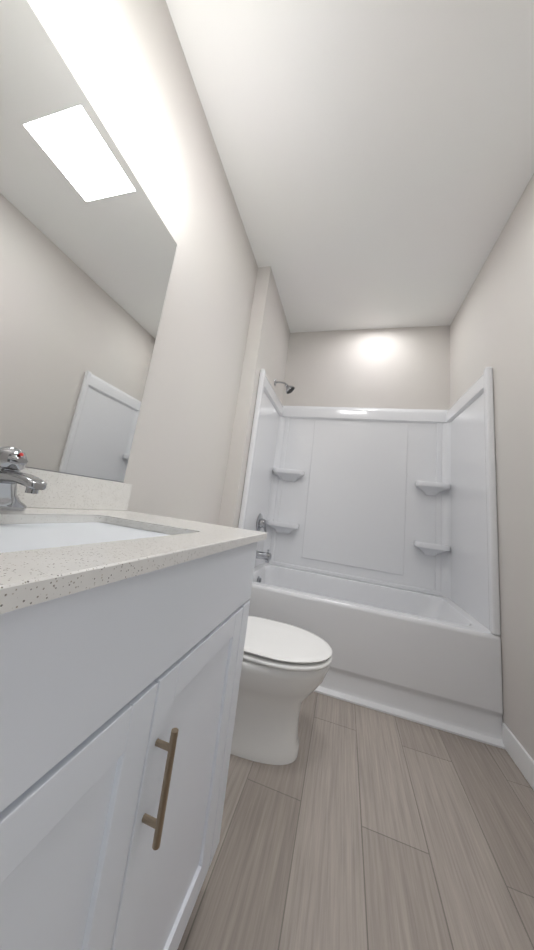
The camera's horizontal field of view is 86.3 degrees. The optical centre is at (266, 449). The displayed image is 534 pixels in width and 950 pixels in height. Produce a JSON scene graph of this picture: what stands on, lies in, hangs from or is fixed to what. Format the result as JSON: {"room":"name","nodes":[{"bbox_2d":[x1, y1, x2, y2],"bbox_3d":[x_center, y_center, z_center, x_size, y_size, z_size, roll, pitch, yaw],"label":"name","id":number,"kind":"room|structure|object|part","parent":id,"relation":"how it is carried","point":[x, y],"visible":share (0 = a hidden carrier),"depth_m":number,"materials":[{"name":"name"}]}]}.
{"room":"bathroom","nodes":[
{"label":"bathroom","id":0,"kind":"room"},
{"bbox_2d":[27,0,257,524],"bbox_3d":[-0.565,-0.311,1.097,0.120,2.850,2.000,4,-12,16],"label":"wall","id":1,"kind":"structure","parent":0,"point":[125,61],"depth_m":1.29,"materials":[{"name":"paint"}]},
{"bbox_2d":[0,446,132,510],"bbox_3d":[-0.655,0.070,0.622,0.020,0.100,0.982,4,-12,16],"label":"backsplash","id":2,"kind":"structure","parent":1,"relation":"attached to","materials":[{"name":"stone"}]},
{"bbox_2d":[0,0,176,482],"bbox_3d":[-0.592,-0.502,0.726,0.007,1.069,0.943,4,-12,16],"label":"mirror","id":3,"kind":"object","parent":1,"relation":"attached to","point":[88,245],"depth_m":0.81,"materials":[{"name":"clear glass"}]},
{"bbox_3d":[-0.659,0.017,0.622,0.007,0.003,0.943,4,-12,16],"label":"mirror frame","id":4,"kind":"part","parent":3,"relation":"part of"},
{"bbox_2d":[218,266,289,527],"bbox_3d":[-0.131,0.025,2.490,0.225,2.850,0.992,4,-12,16],"label":"wall","id":5,"kind":"structure","parent":0,"point":[267,342],"depth_m":2.15,"materials":[{"name":"paint"}]},
{"bbox_2d":[166,0,533,332],"bbox_3d":[0.587,-1.575,1.609,1.869,0.100,2.992,4,-12,16],"label":"ceiling","id":6,"kind":"structure","parent":0,"point":[377,158],"depth_m":1.43,"materials":[{"name":"paint"}]},
{"bbox_2d":[177,691,533,949],"bbox_3d":[0.152,1.241,0.809,1.869,0.100,3.472,4,-12,16],"label":"floor","id":7,"kind":"structure","parent":0,"point":[352,826],"depth_m":0.88,"materials":[{"name":"brown wood"}]},
{"bbox_2d":[0,446,266,949],"bbox_3d":[-0.440,0.509,0.460,0.582,1.038,0.982,4,-12,16],"label":"bathroom vanity","id":8,"kind":"object","parent":7,"relation":"on","point":[122,635],"visible":1,"depth_m":0.39,"materials":[{"name":"paint"}]},
{"bbox_2d":[0,446,47,510],"bbox_3d":[-0.542,0.062,0.607,0.165,0.138,0.160,4,-12,16],"label":"faucet","id":9,"kind":"object","parent":8,"relation":"on","point":[13,460],"depth_m":0.60,"materials":[{"name":"silver metal"}]},
{"bbox_3d":[-0.162,0.503,0.430,0.033,0.144,0.011,4,-12,16],"label":"handle","id":10,"kind":"part","parent":8,"relation":"part of","materials":[{"name":"brown metal"}]},
{"bbox_2d":[231,616,331,764],"bbox_3d":[-0.094,0.885,1.333,0.781,0.734,0.384,4,-12,16],"label":"toilet","id":11,"kind":"object","parent":7,"relation":"on","point":[285,668],"visible":0.42,"depth_m":1.15,"materials":[{"name":"white ceramic"}]},
{"bbox_3d":[0.038,0.873,1.300,0.507,0.047,0.372,4,-12,16],"label":"seat lid","id":12,"kind":"part","parent":11,"relation":"part of","materials":[{"name":"white plastic"}]},
{"bbox_2d":[238,367,504,748],"bbox_3d":[0.655,0.424,2.152,1.522,2.138,0.808,4,-12,16],"label":"bathtub","id":13,"kind":"object","parent":7,"relation":"on","point":[376,568],"visible":0.81,"depth_m":2.24,"materials":[{"name":"white plastic"}]},
{"bbox_3d":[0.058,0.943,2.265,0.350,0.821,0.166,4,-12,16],"label":"handle","id":14,"kind":"part","parent":13,"relation":"part of","materials":[{"name":"silver metal"}]},
{"bbox_2d":[282,326,449,409],"bbox_3d":[0.876,0.186,2.642,1.644,2.850,0.120,4,-12,16],"label":"wall","id":15,"kind":"structure","parent":0,"point":[403,368],"depth_m":2.77,"materials":[{"name":"paint"}]},
{"bbox_2d":[450,174,533,759],"bbox_3d":[1.223,-0.093,1.023,0.120,2.850,2.872,4,-12,16],"label":"wall","id":16,"kind":"structure","parent":0,"point":[492,324],"depth_m":1.50,"materials":[{"name":"paint"}]},
{"bbox_2d":[502,722,533,789],"bbox_3d":[0.902,1.168,0.471,0.013,0.100,1.949,4,-12,16],"label":"baseboard","id":17,"kind":"structure","parent":16,"relation":"attached to","point":[520,756],"depth_m":1.24,"materials":[{"name":"paint"}]}
]}

